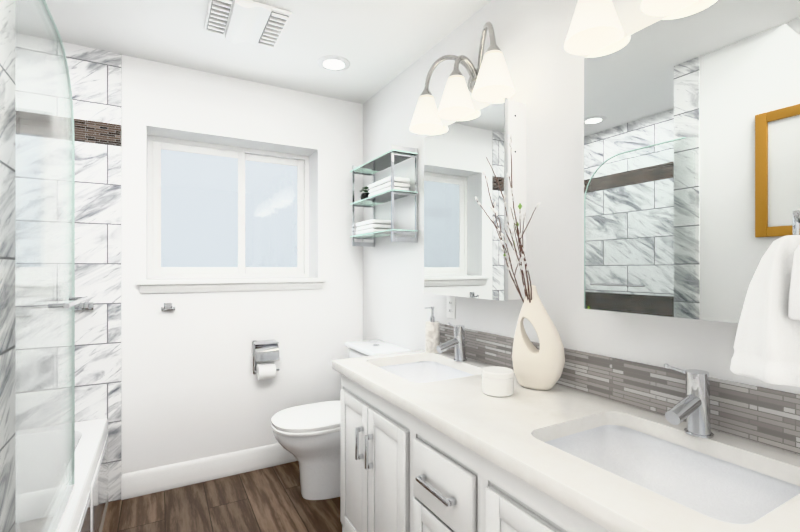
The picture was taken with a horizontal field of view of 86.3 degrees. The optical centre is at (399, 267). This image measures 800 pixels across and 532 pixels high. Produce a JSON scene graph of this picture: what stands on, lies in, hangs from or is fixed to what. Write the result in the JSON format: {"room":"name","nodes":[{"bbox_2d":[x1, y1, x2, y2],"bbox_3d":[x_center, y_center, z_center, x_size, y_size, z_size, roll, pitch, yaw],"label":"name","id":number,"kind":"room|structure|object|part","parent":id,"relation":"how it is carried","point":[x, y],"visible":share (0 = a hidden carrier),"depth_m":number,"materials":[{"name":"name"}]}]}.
{"room":"bathroom","nodes":[
{"label":"bathroom","id":0,"kind":"room"},
{"bbox_2d":[102,461,341,531],"bbox_3d":[-0.350,1.317,0.870,2.600,0.100,4.050,0,0,-29],"label":"floor","id":1,"kind":"structure","parent":0,"point":[269,499],"depth_m":2.25,"materials":[{"name":"brown wood"}]},
{"bbox_2d":[58,418,107,531],"bbox_3d":[-1.560,1.038,1.514,0.760,0.460,1.396,0,0,-29],"label":"bathtub","id":2,"kind":"object","parent":1,"relation":"on","point":[86,510],"visible":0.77,"depth_m":1.83,"materials":[{"name":"white ceramic"}]},
{"bbox_2d":[15,0,88,531],"bbox_3d":[-1.009,0.035,1.277,0.062,1.543,0.704,0,0,-29],"label":"screen","id":3,"kind":"object","parent":2,"relation":"on","point":[46,300],"visible":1,"depth_m":1.18,"materials":[{"name":"clear glass"}]},
{"bbox_2d":[271,339,409,499],"bbox_3d":[-0.362,0.866,2.463,0.740,0.804,0.424,0,0,-29],"label":"toilet","id":4,"kind":"object","parent":1,"relation":"on","point":[307,436],"visible":0.56,"depth_m":2.32,"materials":[{"name":"ceramic"}]},
{"bbox_2d":[340,322,799,531],"bbox_3d":[0.345,0.762,1.360,0.592,1.011,1.605,0,0,-29],"label":"bathroom vanity","id":5,"kind":"object","parent":1,"relation":"on","point":[401,470],"visible":0.73,"depth_m":1.19,"materials":[{"name":"paint"}]},
{"bbox_2d":[332,350,799,531],"bbox_3d":[0.347,0.442,1.371,0.577,0.040,1.670,0,0,-29],"label":"countertop","id":6,"kind":"structure","parent":5,"relation":"on","point":[517,429],"depth_m":1.09,"materials":[{"name":"stone"}]},
{"bbox_2d":[424,307,439,352],"bbox_3d":[0.163,0.309,2.144,0.073,0.226,0.072,0,0,-29],"label":"soap dispenser","id":7,"kind":"object","parent":6,"relation":"on","point":[432,334],"visible":0.94,"depth_m":2.12,"materials":[{"name":"ceramic"}]},
{"bbox_2d":[482,366,513,396],"bbox_3d":[0.330,0.383,1.440,0.108,0.078,0.108,0,0,-29],"label":"candle","id":8,"kind":"object","parent":6,"relation":"on","point":[497,381],"visible":1,"depth_m":1.40,"materials":[{"name":"white wax"}]},
{"bbox_2d":[512,285,564,389],"bbox_3d":[0.486,0.241,1.503,0.181,0.360,0.095,0,0,33],"label":"vase","id":9,"kind":"object","parent":6,"relation":"on","point":[534,367],"visible":0.98,"depth_m":1.47,"materials":[{"name":"beige ceramic"}]},
{"bbox_2d":[475,134,539,302],"bbox_3d":[0.353,-0.120,1.495,0.223,0.625,0.282,0,0,-29],"label":"stem","id":10,"kind":"object","parent":9,"relation":"in","point":[522,273],"visible":0.96,"depth_m":1.48,"materials":[{"name":"brown"}]},
{"bbox_2d":[121,55,362,473],"bbox_3d":[-1.343,0.048,2.632,2.594,2.440,0.320,0,0,-29],"label":"wall","id":11,"kind":"structure","parent":0,"point":[193,387],"depth_m":2.62,"materials":[{"name":"white paint"}]},
{"bbox_2d":[62,42,121,501],"bbox_3d":[-1.887,0.048,2.139,0.823,2.440,0.008,0,0,-29],"label":"wall tile","id":12,"kind":"structure","parent":11,"relation":"attached to","point":[96,80],"depth_m":2.29,"materials":[{"name":"stone"}]},
{"bbox_2d":[75,302,93,310],"bbox_3d":[-1.698,0.203,2.220,0.171,0.040,0.034,0,0,-29],"label":"hook rail","id":13,"kind":"object","parent":12,"relation":"attached to","point":[85,306],"visible":0.52,"depth_m":2.24,"materials":[{"name":"silver metal"}]},
{"bbox_2d":[161,303,174,310],"bbox_3d":[-1.323,0.223,2.434,0.070,0.044,0.045,0,0,-29],"label":"towel hook","id":14,"kind":"object","parent":11,"relation":"attached to","point":[167,306],"visible":0.98,"depth_m":2.44,"materials":[{"name":"silver metal"}]},
{"bbox_2d":[121,443,297,499],"bbox_3d":[-0.893,1.200,2.692,1.451,0.135,0.017,0,0,-29],"label":"baseboard","id":15,"kind":"structure","parent":11,"relation":"attached to","point":[155,479],"depth_m":2.51,"materials":[{"name":"white wood"}]},
{"bbox_2d":[147,135,308,277],"bbox_3d":[-1.106,-0.367,2.849,1.000,0.870,0.074,0,0,-29],"label":"window","id":16,"kind":"structure","parent":11,"relation":"in","point":[218,211],"depth_m":2.80,"materials":[{"name":"white glass"}]},
{"bbox_2d":[137,277,325,292],"bbox_3d":[-1.030,0.103,2.713,1.090,0.078,0.244,0,0,-29],"label":"window sill","id":17,"kind":"structure","parent":11,"relation":"attached to","point":[160,285],"depth_m":2.58,"materials":[{"name":"white wood"}]},
{"bbox_2d":[252,339,279,379],"bbox_3d":[-0.833,0.575,2.666,0.156,0.235,0.120,0,0,-29],"label":"paper holder","id":18,"kind":"object","parent":11,"relation":"attached to","point":[265,350],"visible":1,"depth_m":2.63,"materials":[{"name":"silver metal"}]},
{"bbox_2d":[45,0,490,103],"bbox_3d":[-0.350,-1.223,0.870,2.600,0.100,4.050,0,0,-29],"label":"ceiling","id":19,"kind":"structure","parent":0,"point":[379,45],"depth_m":2.17,"materials":[{"name":"white paint"}]},
{"bbox_2d":[204,0,291,47],"bbox_3d":[-0.726,-1.151,2.018,0.340,0.042,0.340,0,0,-29],"label":"ceiling vent","id":20,"kind":"object","parent":19,"relation":"in","point":[254,23],"visible":1,"depth_m":1.99,"materials":[{"name":"white plastic"}]},
{"bbox_2d":[317,55,349,70],"bbox_3d":[-0.379,-1.167,2.442,0.188,0.010,0.188,0,0,-29],"label":"recessed light","id":21,"kind":"object","parent":19,"relation":"in","point":[330,62],"visible":1,"depth_m":2.43,"materials":[{"name":"white"}]},
{"bbox_2d":[363,0,799,394],"bbox_3d":[0.713,0.048,1.467,0.150,2.440,4.050,0,0,-29],"label":"wall","id":22,"kind":"structure","parent":0,"point":[545,68],"depth_m":1.65,"materials":[{"name":"white paint"}]},
{"bbox_2d":[350,144,417,246],"bbox_3d":[-0.111,-0.407,2.604,0.171,0.530,0.600,0,0,-29],"label":"glass shelf","id":23,"kind":"object","parent":22,"relation":"attached to","point":[393,156],"visible":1,"depth_m":2.50,"materials":[{"name":"silver metal"}]},
{"bbox_2d":[360,186,369,199],"bbox_3d":[-0.214,-0.476,2.762,0.088,0.100,0.083,0,0,-29],"label":"potted plant","id":24,"kind":"object","parent":23,"relation":"on","point":[364,195],"visible":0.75,"depth_m":2.73,"materials":[{"name":"black"}]},
{"bbox_2d":[356,219,390,234],"bbox_3d":[-0.170,-0.253,2.709,0.138,0.083,0.261,0,0,-29],"label":"towel","id":25,"kind":"object","parent":23,"relation":"on","point":[375,225],"depth_m":2.61,"materials":[{"name":"white fabric"}]},
{"bbox_2d":[368,176,409,196],"bbox_3d":[-0.067,-0.469,2.521,0.139,0.083,0.296,0,0,-29],"label":"towel","id":26,"kind":"object","parent":23,"relation":"on","point":[384,185],"depth_m":2.42,"materials":[{"name":"white fabric"}]},
{"bbox_2d":[447,296,455,318],"bbox_3d":[0.253,0.193,2.124,0.008,0.114,0.070,0,0,-29],"label":"electrical outlet plate","id":27,"kind":"object","parent":22,"relation":"attached to","point":[451,306],"visible":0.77,"depth_m":2.11,"materials":[{"name":"white plastic"}]},
{"bbox_2d":[410,22,514,133],"bbox_3d":[0.269,-0.841,1.883,0.217,0.326,0.644,0,0,-29],"label":"sconce","id":28,"kind":"object","parent":22,"relation":"attached to","point":[468,65],"depth_m":1.83,"materials":[{"name":"white glass"}]},
{"bbox_3d":[0.246,-0.755,1.870,0.164,0.155,0.644,0,0,-29],"label":"vanity sconce shade","id":29,"kind":"part","parent":28,"relation":"part of","materials":[{"name":"white glass"}]},
{"bbox_2d":[424,97,525,300],"bbox_3d":[0.311,-0.263,1.906,0.120,0.780,0.570,0,0,-29],"label":"mirror","id":30,"kind":"object","parent":22,"relation":"attached to","point":[464,254],"visible":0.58,"depth_m":1.78,"materials":[{"name":"white mirror"}]},
{"bbox_2d":[440,323,799,454],"bbox_3d":[0.597,0.355,1.511,0.008,0.134,1.670,0,0,-29],"label":"backsplash","id":31,"kind":"structure","parent":22,"relation":"attached to","point":[765,416],"depth_m":1.23,"materials":[{"name":"tile"}]},
{"bbox_2d":[584,0,799,323],"bbox_3d":[0.761,-0.263,1.104,0.120,0.780,0.570,0,0,-29],"label":"mirror","id":32,"kind":"object","parent":22,"relation":"attached to","point":[691,158],"visible":1,"depth_m":1.05,"materials":[{"name":"white mirror"}]},
{"bbox_2d":[730,210,799,386],"bbox_3d":[0.784,0.058,0.838,0.100,0.348,0.234,0,0,-29],"label":"hanging towel","id":33,"kind":"object","parent":22,"relation":"hanging from","point":[766,347],"visible":1,"depth_m":0.84,"materials":[{"name":"white fabric"}]},
{"bbox_3d":[-0.759,0.047,-0.180,0.860,2.440,2.320,0,0,-29],"label":"wall","id":34,"kind":"structure","parent":0,"visible":0},
{"bbox_2d":[0,0,14,531],"bbox_3d":[-0.920,0.047,0.993,0.008,2.440,0.133,0,0,-29],"label":"wall tile","id":35,"kind":"structure","parent":34,"relation":"attached to","point":[7,265],"depth_m":1.00,"materials":[{"name":"stone"}]}
]}

